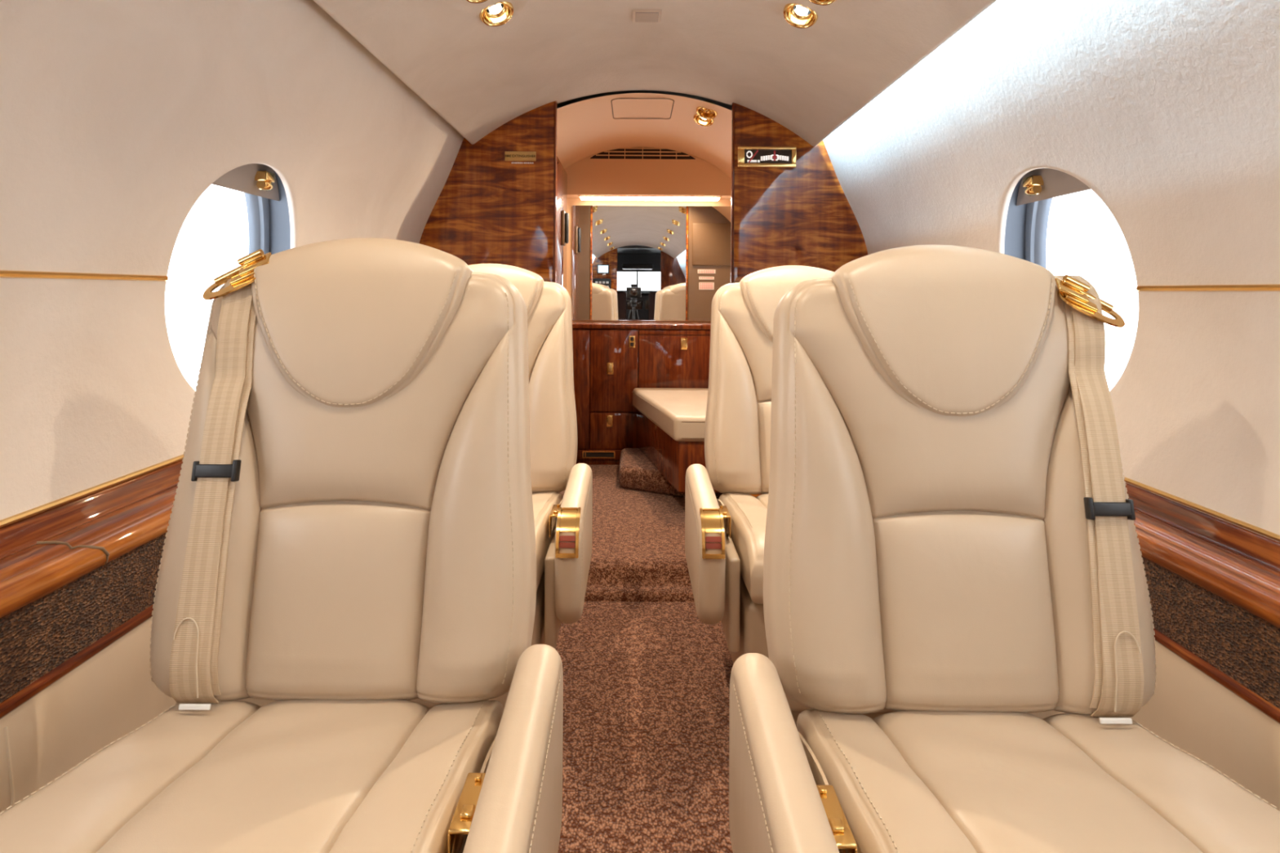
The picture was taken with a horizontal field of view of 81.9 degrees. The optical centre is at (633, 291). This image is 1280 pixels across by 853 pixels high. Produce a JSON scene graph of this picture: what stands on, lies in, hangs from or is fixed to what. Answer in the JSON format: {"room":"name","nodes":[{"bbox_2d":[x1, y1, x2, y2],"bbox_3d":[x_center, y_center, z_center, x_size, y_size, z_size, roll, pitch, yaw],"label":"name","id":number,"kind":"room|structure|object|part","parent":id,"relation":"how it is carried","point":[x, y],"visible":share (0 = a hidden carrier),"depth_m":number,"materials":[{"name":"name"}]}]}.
{"room":"aircraft cabin","nodes":[
{"label":"aircraft cabin","id":0,"kind":"room"},
{"bbox_2d":[0,0,463,813],"bbox_3d":[-0.797,0.168,-0.970,0.266,1.735,10.660,0,0,0],"label":"wall","id":1,"kind":"structure","parent":0,"point":[117,117],"depth_m":1.23,"materials":[{"name":"white plastic"}]},
{"bbox_3d":[-0.831,0.476,-0.995,0.002,0.142,10.610,0,0,0],"label":"woven panel","id":2,"kind":"part","parent":1,"relation":"part of","materials":[{"name":"brown carpet"}]},
{"bbox_2d":[0,270,168,280],"bbox_3d":[-0.902,-0.025,-0.806,0.011,0.011,7.587,0,0,0],"label":"trim","id":3,"kind":"structure","parent":1,"relation":"attached to","point":[3,273],"depth_m":1.19,"materials":[{"name":"gold metal"}]},
{"bbox_2d":[0,453,184,719],"bbox_3d":[-0.865,0.444,-0.806,0.106,0.232,7.588,0,0,0],"label":"trim","id":4,"kind":"structure","parent":1,"relation":"attached to","point":[44,548],"depth_m":1.14,"materials":[{"name":"brown wood"}]},
{"bbox_3d":[-0.830,0.550,-0.806,0.020,0.019,7.588,0,0,0],"label":"rail","id":5,"kind":"part","parent":4,"relation":"part of","materials":[{"name":"brown wood"}]},
{"bbox_3d":[-0.835,0.402,-0.806,0.042,0.051,7.588,0,0,0],"label":"rail","id":6,"kind":"part","parent":4,"relation":"part of","materials":[{"name":"brown wood"}]},
{"bbox_3d":[-0.805,0.788,-0.995,0.070,0.495,10.610,0,0,0],"label":"panel","id":7,"kind":"part","parent":1,"relation":"part of","materials":[{"name":"beige leather"}]},
{"bbox_2d":[211,163,290,254],"bbox_3d":[-0.936,-0.031,1.690,0.178,0.636,0.575,0,0,0],"label":"window","id":8,"kind":"structure","parent":1,"relation":"in","point":[264,190],"depth_m":1.89,"materials":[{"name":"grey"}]},
{"bbox_2d":[211,163,279,200],"bbox_3d":[-0.898,-0.280,1.690,0.042,0.096,0.423,0,0,0],"label":"shade","id":9,"kind":"object","parent":8,"relation":"attached to","point":[255,179],"depth_m":1.75,"materials":[{"name":"beige"}]},
{"bbox_3d":[-0.965,-0.030,1.690,0.121,0.634,0.575,0,0,0],"label":"frame","id":10,"kind":"part","parent":8,"relation":"part of","materials":[{"name":"blue"}]},
{"bbox_3d":[-0.886,-0.265,1.770,0.032,0.045,0.040,0,0,0],"label":"shade handle","id":11,"kind":"part","parent":8,"relation":"part of","materials":[{"name":"gold metal"}]},
{"bbox_2d":[419,101,867,497],"bbox_3d":[0.034,0.108,3.009,1.905,1.824,0.054,0,0,0],"label":"wall","id":12,"kind":"structure","parent":0,"point":[489,208],"depth_m":2.99,"materials":[{"name":"brown wood"}]},
{"bbox_2d":[504,151,536,160],"bbox_3d":[-0.460,-0.549,2.987,0.126,0.038,0.005,0,0,0],"label":"placard","id":13,"kind":"object","parent":12,"relation":"attached to","point":[508,155],"visible":1,"depth_m":2.99,"materials":[{"name":"gold metal"}]},
{"bbox_2d":[736,146,796,168],"bbox_3d":[0.535,-0.542,2.975,0.236,0.084,0.030,0,0,0],"label":"warning sign","id":14,"kind":"object","parent":12,"relation":"attached to","point":[748,157],"visible":1,"depth_m":2.97,"materials":[{"name":"gold metal"}]},
{"bbox_2d":[556,93,731,178],"bbox_3d":[0.039,-0.653,3.597,1.465,0.331,1.120,0,0,0],"label":"ceiling","id":15,"kind":"structure","parent":0,"point":[585,128],"depth_m":3.54,"materials":[{"name":"beige plastic"}]},
{"bbox_2d":[693,114,714,126],"bbox_3d":[0.316,-0.779,3.301,0.094,0.066,0.095,0,0,38],"label":"recessed light","id":16,"kind":"object","parent":15,"relation":"in","point":[700,121],"visible":0.5,"depth_m":3.32,"materials":[{"name":"gold metal"}]},
{"bbox_2d":[696,100,717,119],"bbox_3d":[0.316,-0.779,3.166,0.094,0.066,0.095,0,0,38],"label":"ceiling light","id":17,"kind":"object","parent":15,"relation":"attached to","point":[705,114],"visible":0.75,"depth_m":3.18,"materials":[{"name":"gold metal"}]},
{"bbox_2d":[564,135,731,322],"bbox_3d":[0.035,0.045,4.260,2.070,1.950,0.200,0,0,0],"label":"wall","id":18,"kind":"structure","parent":0,"point":[585,176],"depth_m":4.16,"materials":[{"name":"beige paint"}]},
{"bbox_2d":[589,146,695,159],"bbox_3d":[0.049,-0.788,4.154,0.601,0.093,0.010,0,0,0],"label":"air vent","id":19,"kind":"object","parent":18,"relation":"in","point":[635,153],"visible":0.76,"depth_m":4.16,"materials":[{"name":"black"}]},
{"bbox_3d":[0.049,-0.788,4.156,0.601,0.093,0.007,0,0,0],"label":"frame","id":20,"kind":"part","parent":19,"relation":"part of","materials":[{"name":"brown laminate"}]},
{"bbox_2d":[578,195,721,200],"bbox_3d":[0.091,-0.535,4.220,0.810,0.020,0.090,0,0,0],"label":"light bar","id":21,"kind":"object","parent":18,"relation":"attached to","point":[581,197],"visible":1,"depth_m":4.18,"materials":[{"name":"white plastic"}]},
{"bbox_2d":[580,196,719,200],"bbox_3d":[0.091,-0.531,4.213,0.790,0.012,0.073,0,0,0],"label":"diffuser","id":22,"kind":"object","parent":21,"relation":"attached to","point":[661,198],"depth_m":4.18,"materials":[{"name":"white plastic"}]},
{"bbox_2d":[572,204,731,320],"bbox_3d":[0.121,-0.165,4.311,0.960,0.672,0.011,0,0,0],"label":"wall mirror","id":23,"kind":"object","parent":18,"relation":"attached to","point":[630,263],"visible":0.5,"depth_m":4.31,"materials":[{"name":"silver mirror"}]},
{"bbox_2d":[486,4,810,133],"bbox_3d":[0.040,-0.800,-0.970,1.500,0.270,10.660,0,0,0],"label":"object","id":24,"kind":"structure","parent":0,"point":[580,99],"depth_m":3.45,"materials":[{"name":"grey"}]},
{"bbox_2d":[313,0,996,146],"bbox_3d":[0.039,-0.712,-0.780,1.404,0.238,7.640,0,0,0],"label":"ceiling","id":25,"kind":"structure","parent":0,"point":[478,77],"depth_m":2.24,"materials":[{"name":"grey fabric"}]},
{"bbox_2d":[466,0,487,3],"bbox_3d":[-0.384,-0.752,1.806,0.094,0.070,0.094,0,0,42],"label":"outlet","id":26,"kind":"object","parent":25,"relation":"attached to","point":[469,1],"visible":1,"depth_m":1.83,"materials":[{"name":"gold metal"}]},
{"bbox_2d":[479,1,513,26],"bbox_3d":[-0.372,-0.757,1.981,0.094,0.070,0.094,0,0,43],"label":"recessed light","id":27,"kind":"object","parent":25,"relation":"in","point":[497,18],"visible":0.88,"depth_m":1.99,"materials":[{"name":"gold metal"}]},
{"bbox_2d":[632,8,662,22],"bbox_3d":[0.039,-0.827,2.210,0.086,0.012,0.090,0,0,0],"label":"ceiling speaker","id":28,"kind":"object","parent":25,"relation":"attached to","point":[638,15],"visible":1,"depth_m":2.19,"materials":[{"name":"beige plastic"}]},
{"bbox_2d":[635,12,658,22],"bbox_3d":[0.039,-0.823,2.210,0.068,0.001,0.072,0,0,0],"label":"grille","id":29,"kind":"object","parent":28,"relation":"attached to","point":[639,16],"depth_m":2.21,"materials":[{"name":"beige plastic"}]},
{"bbox_2d":[782,3,817,28],"bbox_3d":[0.451,-0.752,1.981,0.094,0.070,0.094,0,0,-44],"label":"recessed light","id":30,"kind":"object","parent":25,"relation":"in","point":[796,20],"visible":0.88,"depth_m":1.99,"materials":[{"name":"gold metal"}]},
{"bbox_2d":[808,0,835,4],"bbox_3d":[0.463,-0.747,1.806,0.094,0.070,0.094,0,0,-44],"label":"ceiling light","id":31,"kind":"object","parent":25,"relation":"attached to","point":[815,2],"visible":1,"depth_m":1.83,"materials":[{"name":"gold metal"}]},
{"bbox_2d":[555,464,796,852],"bbox_3d":[0.029,0.979,-0.970,2.070,0.082,10.660,0,0,0],"label":"floor","id":32,"kind":"structure","parent":0,"point":[646,682],"depth_m":1.85,"materials":[{"name":"brown carpet"}]},
{"bbox_2d":[0,237,563,852],"bbox_3d":[-0.385,0.468,0.882,0.605,1.100,0.686,0,0,0],"label":"armchair","id":33,"kind":"object","parent":32,"relation":"on","point":[350,539],"visible":1,"depth_m":0.99,"materials":[{"name":"beige leather"}]},
{"bbox_2d":[0,699,503,852],"bbox_3d":[-0.434,0.615,0.785,0.510,0.154,0.470,0,0,0],"label":"seat cushion","id":34,"kind":"object","parent":33,"relation":"on","point":[201,775],"depth_m":0.82,"materials":[{"name":"beige leather"}]},
{"bbox_3d":[-0.409,0.271,1.088,0.528,0.608,0.248,0,0,0],"label":"backrest","id":35,"kind":"part","parent":33,"relation":"part of","materials":[{"name":"beige leather"}]},
{"bbox_3d":[-0.126,0.607,0.787,0.058,0.275,0.485,0,0,0],"label":"armrest","id":36,"kind":"part","parent":33,"relation":"part of","materials":[{"name":"beige leather"}]},
{"bbox_2d":[407,263,592,709],"bbox_3d":[-0.403,0.467,1.922,0.605,1.100,0.686,0,0,0],"label":"armchair","id":37,"kind":"object","parent":32,"relation":"on","point":[563,526],"visible":0.33,"depth_m":2.02,"materials":[{"name":"beige leather"}]},
{"bbox_2d":[532,491,563,591],"bbox_3d":[-0.452,0.615,1.825,0.510,0.154,0.470,0,0,0],"label":"seat cushion","id":38,"kind":"object","parent":37,"relation":"on","point":[546,504],"depth_m":1.78,"materials":[{"name":"beige leather"}]},
{"bbox_3d":[-0.427,0.271,2.128,0.528,0.608,0.248,0,0,0],"label":"backrest","id":39,"kind":"part","parent":37,"relation":"part of","materials":[{"name":"beige leather"}]},
{"bbox_3d":[-0.143,0.527,1.617,0.049,0.090,0.073,0,0,0],"label":"control panel","id":40,"kind":"part","parent":37,"relation":"part of","materials":[{"name":"gold metal"}]},
{"bbox_3d":[-0.143,0.505,1.620,0.035,0.038,0.048,0,0,0],"label":"ashtray lid","id":41,"kind":"part","parent":37,"relation":"part of","materials":[{"name":"gold metal"}]},
{"bbox_3d":[-0.144,0.606,1.827,0.058,0.275,0.485,0,0,0],"label":"armrest","id":42,"kind":"part","parent":37,"relation":"part of","materials":[{"name":"beige leather"}]},
{"bbox_2d":[555,155,567,289],"bbox_3d":[-0.415,0.135,3.854,0.072,1.600,0.592,0,0,0],"label":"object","id":43,"kind":"object","parent":32,"relation":"on","point":[562,175],"visible":0.12,"depth_m":3.80,"materials":[{"name":"red wood"}]},
{"bbox_2d":[561,209,568,245],"bbox_3d":[-0.359,-0.332,3.860,0.034,0.180,0.080,0,0,0],"label":"handle","id":44,"kind":"object","parent":43,"relation":"attached to","point":[565,216],"visible":1,"depth_m":3.84,"materials":[{"name":"gold metal"}]},
{"bbox_2d":[572,328,710,464],"bbox_3d":[0.169,0.572,4.135,1.095,0.735,0.330,0,0,0],"label":"vanity cabinet","id":45,"kind":"object","parent":32,"relation":"on","point":[609,364],"visible":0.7,"depth_m":3.98,"materials":[{"name":"red wood"}]},
{"bbox_2d":[582,450,614,458],"bbox_3d":[-0.189,0.880,3.975,0.176,0.038,0.005,0,0,0],"label":"vent","id":46,"kind":"object","parent":45,"relation":"attached to","point":[585,454],"depth_m":3.98,"materials":[{"name":"gold metal"}]},
{"bbox_3d":[-0.181,0.883,3.986,0.399,0.056,0.015,0,0,0],"label":"rail","id":47,"kind":"part","parent":45,"relation":"part of","materials":[{"name":"red wood"}]},
{"bbox_3d":[-0.130,0.696,3.972,0.020,0.042,0.004,0,0,0],"label":"thumb plate","id":48,"kind":"part","parent":45,"relation":"part of","materials":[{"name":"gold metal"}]},
{"bbox_3d":[-0.129,0.412,3.972,0.020,0.042,0.004,0,0,0],"label":"thumb plate","id":49,"kind":"part","parent":45,"relation":"part of","materials":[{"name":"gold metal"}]},
{"bbox_3d":[-0.109,0.753,3.986,0.256,0.196,0.015,0,0,0],"label":"door","id":50,"kind":"part","parent":45,"relation":"part of","materials":[{"name":"red wood"}]},
{"bbox_3d":[-0.107,0.427,3.986,0.256,0.445,0.015,0,0,0],"label":"door","id":51,"kind":"part","parent":45,"relation":"part of","materials":[{"name":"red wood"}]},
{"bbox_2d":[628,335,635,347],"bbox_3d":[-0.010,0.270,3.976,0.034,0.065,0.004,0,0,0],"label":"socket","id":52,"kind":"object","parent":45,"relation":"attached to","point":[631,338],"depth_m":3.97,"materials":[{"name":"gold metal"}]},
{"bbox_2d":[572,321,711,329],"bbox_3d":[0.176,0.190,4.136,1.106,0.026,0.336,0,0,0],"label":"countertop","id":53,"kind":"structure","parent":45,"relation":"on","point":[575,325],"depth_m":3.97,"materials":[{"name":"red wood"}]},
{"bbox_3d":[0.373,0.221,3.986,0.692,0.027,0.015,0,0,0],"label":"rail","id":54,"kind":"part","parent":45,"relation":"part of","materials":[{"name":"red wood"}]},
{"bbox_3d":[0.370,0.576,3.986,0.692,0.676,0.015,0,0,0],"label":"door","id":55,"kind":"part","parent":45,"relation":"part of","materials":[{"name":"red wood"}]},
{"bbox_3d":[0.271,0.279,3.972,0.020,0.042,0.004,0,0,0],"label":"thumb plate","id":56,"kind":"part","parent":45,"relation":"part of","materials":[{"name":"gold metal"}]},
{"bbox_2d":[618,387,722,498],"bbox_3d":[0.363,0.728,3.491,0.865,0.424,0.927,0,0,0],"label":"seat","id":57,"kind":"object","parent":32,"relation":"on","point":[671,421],"visible":0.43,"depth_m":3.40,"materials":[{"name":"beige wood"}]},
{"bbox_2d":[632,387,708,441],"bbox_3d":[0.396,0.569,3.493,0.802,0.106,0.925,0,0,0],"label":"cushion","id":58,"kind":"object","parent":57,"relation":"on","point":[678,413],"depth_m":3.34,"materials":[{"name":"beige leather"}]},
{"bbox_2d":[684,265,896,725],"bbox_3d":[0.439,0.472,1.922,0.617,1.100,0.686,0,0,0],"label":"armchair","id":59,"kind":"object","parent":32,"relation":"on","point":[725,535],"visible":0.38,"depth_m":2.02,"materials":[{"name":"beige leather"}]},
{"bbox_3d":[0.171,0.608,1.827,0.058,0.275,0.485,0,0,0],"label":"armrest","id":60,"kind":"part","parent":59,"relation":"part of","materials":[{"name":"beige leather"}]},
{"bbox_3d":[0.172,0.507,1.620,0.035,0.038,0.048,0,0,0],"label":"ashtray lid","id":61,"kind":"part","parent":59,"relation":"part of","materials":[{"name":"gold metal"}]},
{"bbox_3d":[0.172,0.529,1.617,0.049,0.090,0.073,0,0,0],"label":"control panel","id":62,"kind":"part","parent":59,"relation":"part of","materials":[{"name":"gold metal"}]},
{"bbox_3d":[0.470,0.277,2.128,0.528,0.608,0.248,0,0,0],"label":"backrest","id":63,"kind":"part","parent":59,"relation":"part of","materials":[{"name":"beige leather"}]},
{"bbox_2d":[719,492,768,604],"bbox_3d":[0.491,0.621,1.825,0.510,0.154,0.470,0,0,0],"label":"seat cushion","id":64,"kind":"object","parent":59,"relation":"on","point":[744,522],"depth_m":1.72,"materials":[{"name":"beige leather"}]},
{"bbox_2d":[728,244,1279,852],"bbox_3d":[0.426,0.478,0.874,0.617,1.100,0.686,0,0,0],"label":"armchair","id":65,"kind":"object","parent":32,"relation":"on","point":[952,547],"visible":1,"depth_m":0.99,"materials":[{"name":"beige leather"}]},
{"bbox_3d":[0.158,0.614,0.779,0.058,0.275,0.485,0,0,0],"label":"armrest","id":66,"kind":"part","parent":65,"relation":"part of","materials":[{"name":"beige leather"}]},
{"bbox_3d":[0.457,0.282,1.080,0.528,0.608,0.248,0,0,0],"label":"backrest","id":67,"kind":"part","parent":65,"relation":"part of","materials":[{"name":"beige leather"}]},
{"bbox_2d":[796,709,1279,852],"bbox_3d":[0.478,0.627,0.777,0.510,0.154,0.470,0,0,0],"label":"seat cushion","id":68,"kind":"object","parent":65,"relation":"on","point":[901,780],"depth_m":0.83,"materials":[{"name":"beige leather"}]},
{"bbox_2d":[822,0,1279,811],"bbox_3d":[0.865,0.178,-0.970,0.266,1.735,10.660,0,0,0],"label":"wall","id":69,"kind":"structure","parent":0,"point":[1168,111],"depth_m":1.29,"materials":[{"name":"white plastic"}]},
{"bbox_2d":[1004,168,1090,268],"bbox_3d":[1.007,-0.019,1.690,0.178,0.636,0.575,0,0,0],"label":"window","id":70,"kind":"structure","parent":69,"relation":"in","point":[1031,199],"depth_m":1.89,"materials":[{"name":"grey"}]},
{"bbox_3d":[0.959,-0.254,1.770,0.032,0.045,0.040,0,0,0],"label":"shade handle","id":71,"kind":"part","parent":70,"relation":"part of","materials":[{"name":"gold metal"}]},
{"bbox_3d":[1.035,-0.018,1.690,0.121,0.634,0.575,0,0,0],"label":"frame","id":72,"kind":"part","parent":70,"relation":"part of","materials":[{"name":"blue"}]},
{"bbox_2d":[1016,168,1090,205],"bbox_3d":[0.972,-0.269,1.690,0.042,0.096,0.423,0,0,0],"label":"shade","id":73,"kind":"object","parent":70,"relation":"attached to","point":[1041,184],"depth_m":1.75,"materials":[{"name":"beige"}]},
{"bbox_3d":[0.865,0.811,-0.995,0.070,0.468,10.610,0,0,0],"label":"panel","id":74,"kind":"part","parent":69,"relation":"part of","materials":[{"name":"beige leather"}]},
{"bbox_2d":[1124,476,1279,724],"bbox_3d":[0.930,0.481,-0.806,0.104,0.232,7.588,0,0,0],"label":"trim","id":75,"kind":"structure","parent":69,"relation":"attached to","point":[1239,566],"depth_m":1.17,"materials":[{"name":"brown wood"}]},
{"bbox_3d":[0.900,0.440,-0.806,0.042,0.051,7.588,0,0,0],"label":"rail","id":76,"kind":"part","parent":75,"relation":"part of","materials":[{"name":"brown wood"}]},
{"bbox_3d":[0.893,0.588,-0.806,0.020,0.019,7.588,0,0,0],"label":"rail","id":77,"kind":"part","parent":75,"relation":"part of","materials":[{"name":"brown wood"}]},
{"bbox_2d":[1136,284,1279,291],"bbox_3d":[0.974,-0.006,-0.806,0.011,0.011,7.587,0,0,0],"label":"trim","id":78,"kind":"structure","parent":69,"relation":"attached to","point":[1240,287],"depth_m":1.23,"materials":[{"name":"gold metal"}]},
{"bbox_3d":[0.895,0.513,-0.995,0.002,0.142,10.610,0,0,0],"label":"woven panel","id":79,"kind":"part","parent":69,"relation":"part of","materials":[{"name":"brown carpet"}]}
]}

